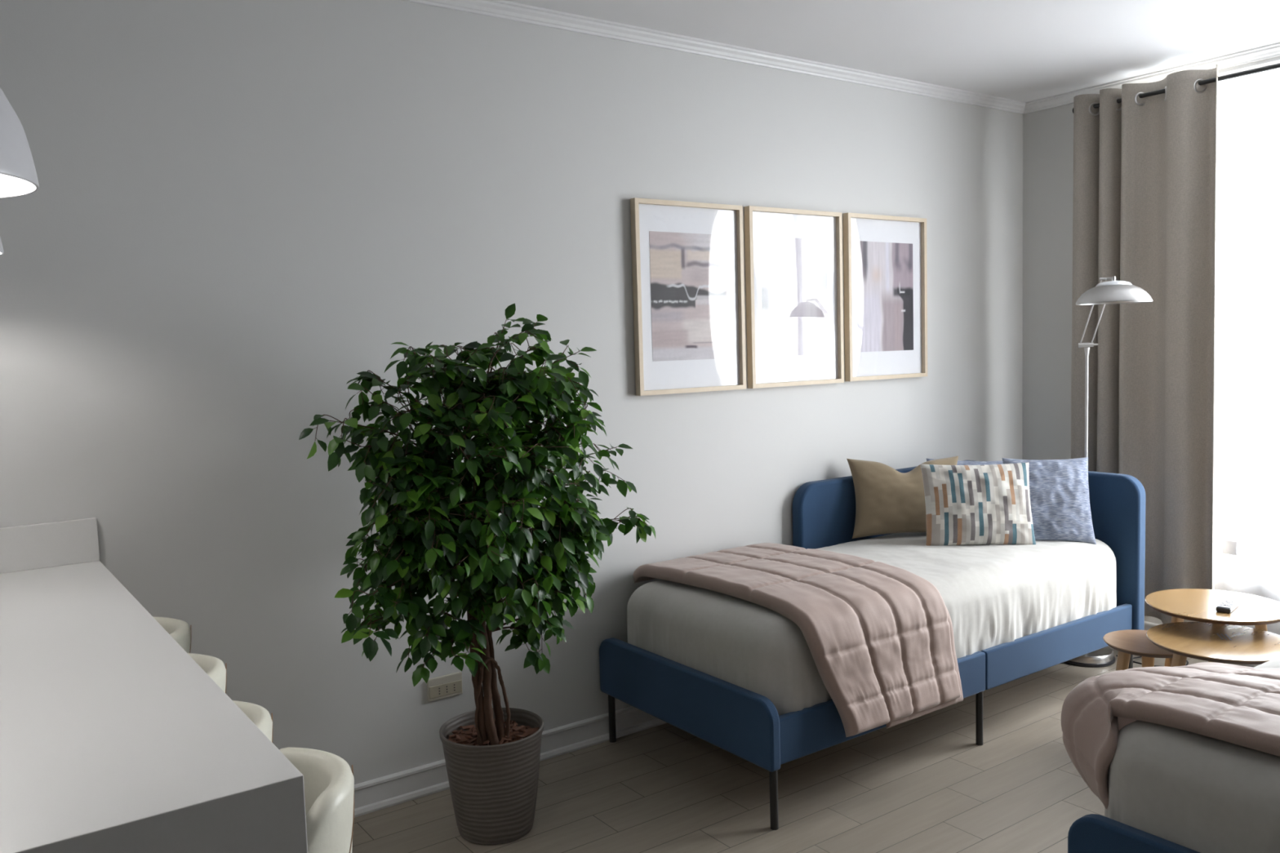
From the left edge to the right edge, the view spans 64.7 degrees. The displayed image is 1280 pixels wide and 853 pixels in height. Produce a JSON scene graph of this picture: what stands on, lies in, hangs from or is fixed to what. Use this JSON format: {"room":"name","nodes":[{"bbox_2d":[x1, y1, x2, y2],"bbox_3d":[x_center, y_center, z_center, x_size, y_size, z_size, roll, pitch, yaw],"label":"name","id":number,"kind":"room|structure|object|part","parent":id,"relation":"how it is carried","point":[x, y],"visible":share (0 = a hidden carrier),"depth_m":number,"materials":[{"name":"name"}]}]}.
{"room":"studio apartment","nodes":[
{"label":"studio apartment","id":0,"kind":"room"},
{"bbox_2d":[0,0,1022,784],"bbox_3d":[-0.997,-0.064,3.123,7.410,2.600,0.100,-5,6,-35],"label":"wall","id":1,"kind":"structure","parent":0,"point":[238,210],"depth_m":3.15,"materials":[{"name":"paint"}]},
{"bbox_2d":[0,517,99,573],"bbox_3d":[-1.767,0.331,2.516,0.740,0.116,0.019,-5,6,-35],"label":"backsplash","id":2,"kind":"structure","parent":1,"relation":"attached to","point":[56,544],"depth_m":2.66,"materials":[{"name":"stone"}]},
{"bbox_2d":[426,671,462,702],"bbox_3d":[-0.648,0.866,3.360,0.124,0.076,0.014,-5,6,-35],"label":"wall outlet","id":3,"kind":"object","parent":1,"relation":"attached to","point":[446,686],"visible":0.94,"depth_m":3.35,"materials":[{"name":"beige plastic"}]},
{"bbox_2d":[429,680,462,698],"bbox_3d":[-0.645,0.874,3.356,0.116,0.040,0.004,-5,6,-35],"label":"socket","id":4,"kind":"object","parent":3,"relation":"attached to","point":[438,689],"depth_m":3.35,"materials":[{"name":"beige plastic"}]},
{"bbox_2d":[354,706,667,817],"bbox_3d":[0.281,1.081,4.035,4.240,0.096,0.024,-5,6,-35],"label":"baseboard","id":5,"kind":"structure","parent":1,"relation":"attached to","point":[398,788],"depth_m":3.37,"materials":[{"name":"white wood"}]},
{"bbox_2d":[630,197,746,395],"bbox_3d":[0.195,-0.493,3.871,0.522,0.723,0.030,-5,6,-35],"label":"picture frame","id":6,"kind":"object","parent":1,"relation":"attached to","point":[688,277],"visible":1,"depth_m":3.87,"materials":[{"name":"brown wood"}]},
{"bbox_2d":[648,231,728,361],"bbox_3d":[0.192,-0.498,3.874,0.372,0.483,0.001,-5,6,-35],"label":"print","id":7,"kind":"object","parent":6,"relation":"attached to","point":[689,297],"depth_m":3.87},
{"bbox_2d":[401,0,1025,114],"bbox_3d":[-0.992,-1.334,2.961,7.210,0.044,0.045,-5,6,-35],"label":"trim","id":8,"kind":"structure","parent":1,"relation":"attached to","point":[501,9],"depth_m":3.84,"materials":[{"name":"white paint"}]},
{"bbox_2d":[744,205,844,388],"bbox_3d":[0.649,-0.533,4.196,0.528,0.725,0.030,-5,6,-35],"label":"picture frame","id":9,"kind":"object","parent":1,"relation":"attached to","point":[793,257],"visible":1,"depth_m":4.19,"materials":[{"name":"brown wood"}]},
{"bbox_2d":[760,236,828,356],"bbox_3d":[0.647,-0.538,4.199,0.378,0.485,0.001,-5,6,-35],"label":"print","id":10,"kind":"object","parent":9,"relation":"attached to","point":[794,287],"depth_m":4.19},
{"bbox_2d":[843,213,927,381],"bbox_3d":[1.105,-0.576,4.521,0.520,0.724,0.030,-5,6,-35],"label":"picture frame","id":11,"kind":"object","parent":1,"relation":"attached to","point":[885,261],"visible":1,"depth_m":4.52,"materials":[{"name":"brown wood"}]},
{"bbox_2d":[857,240,913,351],"bbox_3d":[1.103,-0.581,4.524,0.370,0.484,0.001,-5,6,-35],"label":"print","id":12,"kind":"object","parent":11,"relation":"attached to","point":[884,269],"depth_m":4.52},
{"bbox_2d":[351,645,1253,852],"bbox_3d":[0.432,1.397,1.300,7.410,0.100,4.867,-5,6,-35],"label":"floor","id":13,"kind":"structure","parent":0,"point":[923,784],"depth_m":3.24,"materials":[{"name":"brown wood"}]},
{"bbox_2d":[0,517,307,852],"bbox_3d":[-1.240,0.832,1.840,0.740,1.036,1.779,-5,6,-35],"label":"kitchen counter","id":14,"kind":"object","parent":13,"relation":"on","point":[113,739],"depth_m":1.46,"materials":[{"name":"stone"}]},
{"bbox_2d":[153,617,191,653],"bbox_3d":[-1.321,0.906,2.546,0.393,0.778,0.356,-5,6,-35],"label":"bar stool","id":15,"kind":"object","parent":13,"relation":"on","point":[180,630],"visible":0.1,"depth_m":2.58,"materials":[{"name":"beige plastic"}]},
{"bbox_2d":[187,653,226,693],"bbox_3d":[-1.111,0.930,2.254,0.393,0.765,0.356,-5,6,-35],"label":"bar stool","id":16,"kind":"object","parent":13,"relation":"on","point":[215,668],"visible":0.11,"depth_m":2.30,"materials":[{"name":"beige plastic"}]},
{"bbox_2d":[232,700,273,742],"bbox_3d":[-0.898,0.955,1.959,0.393,0.752,0.356,-5,6,-35],"label":"bar stool","id":17,"kind":"object","parent":13,"relation":"on","point":[260,717],"visible":0.06,"depth_m":2.01,"materials":[{"name":"beige leather"}]},
{"bbox_2d":[279,746,354,852],"bbox_3d":[-0.632,0.957,1.595,0.393,0.792,0.356,-5,6,-35],"label":"bar stool","id":18,"kind":"object","parent":13,"relation":"on","point":[328,778],"visible":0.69,"depth_m":1.58,"materials":[{"name":"beige plastic"}]},
{"bbox_2d":[298,303,655,844],"bbox_3d":[-0.416,0.434,2.983,0.817,1.595,0.865,-1,5,11],"label":"potted ficus","id":19,"kind":"object","parent":13,"relation":"on","point":[428,513],"visible":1,"depth_m":2.81,"materials":[{"name":"green plant"}]},
{"bbox_2d":[439,707,543,844],"bbox_3d":[-0.444,1.067,3.074,0.314,0.321,0.314,-5,6,-35],"label":"pot","id":20,"kind":"object","parent":19,"relation":"attached to","point":[493,773],"depth_m":2.97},
{"bbox_2d":[599,460,1145,830],"bbox_3d":[0.971,0.684,3.942,2.112,0.862,0.925,-5,6,-35],"label":"frame","id":21,"kind":"object","parent":13,"relation":"on","point":[744,723],"visible":0.44,"depth_m":3.63,"materials":[{"name":"blue fabric"}]},
{"bbox_3d":[-0.103,1.067,3.727,0.025,0.195,0.025,-5,6,-35],"label":"leg","id":22,"kind":"part","parent":21,"relation":"part of","materials":[{"name":"black metal"}]},
{"bbox_3d":[0.133,0.895,3.352,0.038,0.210,0.925,-5,6,-35],"label":"footboard","id":23,"kind":"part","parent":21,"relation":"part of","materials":[{"name":"blue fabric"}]},
{"bbox_3d":[0.401,1.110,3.025,0.025,0.195,0.025,-5,6,-35],"label":"leg","id":24,"kind":"part","parent":21,"relation":"part of","materials":[{"name":"black metal"}]},
{"bbox_3d":[1.091,0.537,4.552,1.065,0.668,0.059,-5,6,-35],"label":"backrest","id":25,"kind":"part","parent":21,"relation":"part of","materials":[{"name":"blue fabric"}]},
{"bbox_2d":[626,532,1116,715],"bbox_3d":[0.964,0.694,3.934,2.026,0.387,0.850,-5,6,-35],"label":"mattress","id":26,"kind":"object","parent":21,"relation":"on","point":[993,595],"visible":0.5,"depth_m":3.59,"materials":[{"name":"white fabric"}]},
{"bbox_2d":[632,542,963,737],"bbox_3d":[0.542,0.712,3.587,0.706,0.451,1.007,-5,6,-35],"label":"quilt","id":27,"kind":"object","parent":26,"relation":"on","point":[878,636],"visible":1,"depth_m":3.28,"materials":[{"name":"pink fabric"}]},
{"bbox_2d":[846,456,958,538],"bbox_3d":[1.146,0.303,4.349,0.505,0.343,0.153,-2,5,-5],"label":"pillow","id":28,"kind":"object","parent":26,"relation":"on","point":[889,500],"visible":0.7,"depth_m":4.29,"materials":[{"name":"fabric"}]},
{"bbox_2d":[926,458,1003,465],"bbox_3d":[1.492,0.326,4.493,0.437,0.370,0.166,-2,5,0],"label":"pillow","id":29,"kind":"object","parent":26,"relation":"on","point":[999,462],"visible":0.02,"depth_m":4.50,"materials":[{"name":"fabric"}]},
{"bbox_2d":[920,462,1035,546],"bbox_3d":[1.383,0.320,4.134,0.455,0.335,0.175,-2,5,-4],"label":"pillow","id":30,"kind":"object","parent":26,"relation":"on","point":[987,504],"visible":1,"depth_m":4.08,"materials":[{"name":"multicoloured fabric"}]},
{"bbox_2d":[1002,457,1096,544],"bbox_3d":[1.704,0.308,4.216,0.345,0.343,0.194,-1,5,10],"label":"pillow","id":31,"kind":"object","parent":26,"relation":"on","point":[1059,489],"visible":0.64,"depth_m":4.15,"materials":[{"name":"blue fabric"}]},
{"bbox_3d":[0.812,0.910,3.317,1.018,0.142,0.030,-5,6,-35],"label":"rail","id":32,"kind":"part","parent":21,"relation":"part of","materials":[{"name":"blue fabric"}]},
{"bbox_3d":[1.211,1.039,3.603,0.025,0.195,0.025,-5,6,-35],"label":"leg","id":33,"kind":"part","parent":21,"relation":"part of","materials":[{"name":"black metal"}]},
{"bbox_3d":[1.798,0.517,4.529,0.064,0.672,0.922,-5,6,-35],"label":"headboard","id":34,"kind":"part","parent":21,"relation":"part of","materials":[{"name":"blue fabric"}]},
{"bbox_3d":[1.627,0.839,3.899,0.984,0.142,0.030,-5,6,-35],"label":"rail","id":35,"kind":"part","parent":21,"relation":"part of","materials":[{"name":"blue fabric"}]},
{"bbox_3d":[2.031,0.968,4.189,0.025,0.195,0.025,-5,6,-35],"label":"leg","id":36,"kind":"part","parent":21,"relation":"part of","materials":[{"name":"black metal"}]},
{"bbox_2d":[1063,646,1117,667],"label":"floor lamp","id":37,"kind":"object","parent":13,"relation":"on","point":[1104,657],"depth_m":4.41,"materials":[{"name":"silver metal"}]},
{"bbox_3d":[2.179,1.012,4.677,0.245,0.019,0.715,-4,5,-23],"label":"cord","id":38,"kind":"part","parent":37,"relation":"part of","materials":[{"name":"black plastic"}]},
{"bbox_2d":[1075,276,1152,457],"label":"floor lamp","id":39,"kind":"object","parent":13,"relation":"on","point":[1113,291],"depth_m":4.00,"materials":[{"name":"silver metal"}]},
{"bbox_3d":[1.907,-0.483,4.273,0.006,0.269,0.268,-1,5,6],"label":"arm","id":40,"kind":"part","parent":39,"relation":"part of","materials":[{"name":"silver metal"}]},
{"bbox_3d":[1.948,-0.483,4.255,0.006,0.269,0.268,-1,5,6],"label":"arm","id":41,"kind":"part","parent":39,"relation":"part of","materials":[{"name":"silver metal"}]},
{"bbox_3d":[1.903,-0.530,4.055,0.282,0.071,0.282,-5,6,-35],"label":"lamp shade","id":42,"kind":"part","parent":39,"relation":"part of","materials":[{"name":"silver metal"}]},
{"bbox_2d":[1067,813,1200,852],"bbox_3d":[2.055,0.775,2.434,2.112,0.862,0.925,-5,6,-35],"label":"frame","id":43,"kind":"object","parent":13,"relation":"on","point":[1092,833],"visible":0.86,"depth_m":2.12,"materials":[{"name":"blue fabric"}]},
{"bbox_2d":[1104,656,1279,852],"bbox_3d":[2.040,0.776,2.443,2.035,0.403,0.892,-5,6,-35],"label":"mattress","id":44,"kind":"object","parent":43,"relation":"on","point":[1198,793],"visible":0.59,"depth_m":2.03,"materials":[{"name":"white fabric"}]},
{"bbox_2d":[1061,662,1279,808],"bbox_3d":[1.429,0.751,2.120,0.609,0.349,1.112,-5,6,-35],"label":"quilt","id":45,"kind":"object","parent":44,"relation":"on","point":[1237,704],"visible":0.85,"depth_m":2.23,"materials":[{"name":"pink fabric"}]},
{"bbox_2d":[1102,629,1173,671],"bbox_3d":[1.810,0.941,3.584,0.300,0.360,0.306,-5,6,-35],"label":"side table","id":46,"kind":"object","parent":13,"relation":"on","point":[1131,642],"visible":0.48,"depth_m":3.56,"materials":[{"name":"brown wood"}]},
{"bbox_3d":[1.692,0.954,3.571,0.077,0.343,0.046,-2,5,-10],"label":"leg","id":47,"kind":"part","parent":46,"relation":"part of","materials":[{"name":"brown wood"}]},
{"bbox_3d":[1.856,0.939,3.694,0.046,0.343,0.077,0,5,22],"label":"leg","id":48,"kind":"part","parent":46,"relation":"part of","materials":[{"name":"brown wood"}]},
{"bbox_2d":[1145,588,1279,666],"bbox_3d":[2.015,0.868,3.539,0.444,0.500,0.445,-5,6,-35],"label":"side table","id":49,"kind":"object","parent":13,"relation":"on","point":[1198,605],"visible":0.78,"depth_m":3.49,"materials":[{"name":"brown wood"}]},
{"bbox_3d":[1.946,0.865,3.700,0.046,0.483,0.103,-3,5,-21],"label":"leg","id":50,"kind":"part","parent":49,"relation":"part of","materials":[{"name":"brown wood"}]},
{"bbox_2d":[1215,598,1239,613],"bbox_3d":[2.013,0.613,3.457,0.045,0.020,0.134,3,6,42],"label":"remote control","id":51,"kind":"object","parent":49,"relation":"on","point":[1227,606],"visible":1,"depth_m":3.43,"materials":[{"name":"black plastic"}]},
{"bbox_3d":[2.014,0.606,3.457,0.041,0.003,0.127,3,6,42],"label":"plate","id":52,"kind":"part","parent":51,"relation":"part of","materials":[{"name":"black plastic"}]},
{"bbox_3d":[2.189,0.873,3.521,0.103,0.483,0.046,-1,5,4],"label":"leg","id":53,"kind":"part","parent":49,"relation":"part of","materials":[{"name":"brown wood"}]},
{"bbox_2d":[1146,622,1279,666],"bbox_3d":[1.913,0.919,3.330,0.436,0.439,0.441,-5,6,-35],"label":"side table","id":54,"kind":"object","parent":13,"relation":"on","point":[1210,642],"visible":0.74,"depth_m":3.29,"materials":[{"name":"brown wood"}]},
{"bbox_3d":[1.741,0.934,3.317,0.101,0.421,0.046,-2,5,-3],"label":"leg","id":55,"kind":"part","parent":54,"relation":"part of","materials":[{"name":"brown wood"}]},
{"bbox_2d":[503,0,1279,102],"bbox_3d":[0.354,-1.293,1.081,7.410,0.100,4.867,-5,6,-35],"label":"ceiling","id":56,"kind":"structure","parent":0,"point":[1024,51],"depth_m":3.81,"materials":[{"name":"paint"}]},
{"bbox_2d":[0,236,4,254],"bbox_3d":[-1.538,-0.814,2.064,0.341,0.903,0.341,-2,5,2],"label":"pendant lamp","id":57,"kind":"object","parent":56,"relation":"hanging from","point":[2,251],"visible":1,"depth_m":2.17,"materials":[{"name":"white ceramic"}]},
{"bbox_2d":[0,87,39,198],"bbox_3d":[-0.992,-0.767,1.275,0.341,0.900,0.341,-2,5,-3],"label":"pendant lamp","id":58,"kind":"object","parent":56,"relation":"hanging from","point":[18,174],"visible":1,"depth_m":1.33,"materials":[{"name":"white metal"}]},
{"bbox_2d":[1022,56,1279,635],"bbox_3d":[3.377,-0.208,3.320,0.140,2.600,4.667,-5,6,-35],"label":"wall","id":59,"kind":"structure","parent":0,"point":[1047,133],"depth_m":5.01,"materials":[{"name":"paint"}]},
{"bbox_2d":[1022,42,1279,114],"bbox_3d":[3.265,-1.474,3.163,0.045,0.044,4.667,-5,6,-35],"label":"trim","id":60,"kind":"structure","parent":59,"relation":"attached to","point":[1270,51],"depth_m":4.46,"materials":[{"name":"white paint"}]},
{"bbox_2d":[1072,62,1279,113],"bbox_3d":[2.863,-1.408,3.654,0.138,0.048,2.720,-5,6,-35],"label":"curtain rod","id":61,"kind":"object","parent":59,"relation":"attached to","point":[1275,66],"visible":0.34,"depth_m":4.18,"materials":[{"name":"black metal"}]},
{"bbox_2d":[1071,63,1217,623],"bbox_3d":[2.254,-0.322,4.538,0.114,2.395,0.682,-5,6,-35],"label":"linen curtain","id":62,"kind":"object","parent":61,"relation":"hanging from","point":[1144,198],"visible":0.8,"depth_m":4.48,"materials":[{"name":"fabric"}]},
{"bbox_2d":[1144,621,1259,666],"bbox_3d":[3.347,1.045,3.374,0.024,0.096,4.667,-5,6,-35],"label":"baseboard","id":63,"kind":"structure","parent":59,"relation":"attached to","point":[1148,625],"depth_m":4.71,"materials":[{"name":"white paint"}]},
{"bbox_2d":[1214,62,1279,575],"bbox_3d":[2.996,-0.409,3.837,0.050,2.140,2.270,-5,6,-35],"label":"window","id":64,"kind":"structure","parent":59,"relation":"in","point":[1220,560],"depth_m":4.40,"materials":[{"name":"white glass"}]},
{"bbox_2d":[1222,539,1246,555],"bbox_3d":[2.583,0.515,4.373,0.130,0.062,0.061,-5,6,-35],"label":"handle","id":65,"kind":"object","parent":64,"relation":"attached to","point":[1228,547],"depth_m":4.34,"materials":[{"name":"silver metal"}]},
{"bbox_3d":[2.535,0.520,4.339,0.011,0.062,0.061,-5,6,-35],"label":"latch plate","id":66,"kind":"part","parent":65,"relation":"part of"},
{"bbox_3d":[2.588,0.515,4.376,0.119,0.018,0.030,-5,6,-35],"label":"latch arm","id":67,"kind":"part","parent":65,"relation":"part of","materials":[{"name":"silver metal"}]}
]}

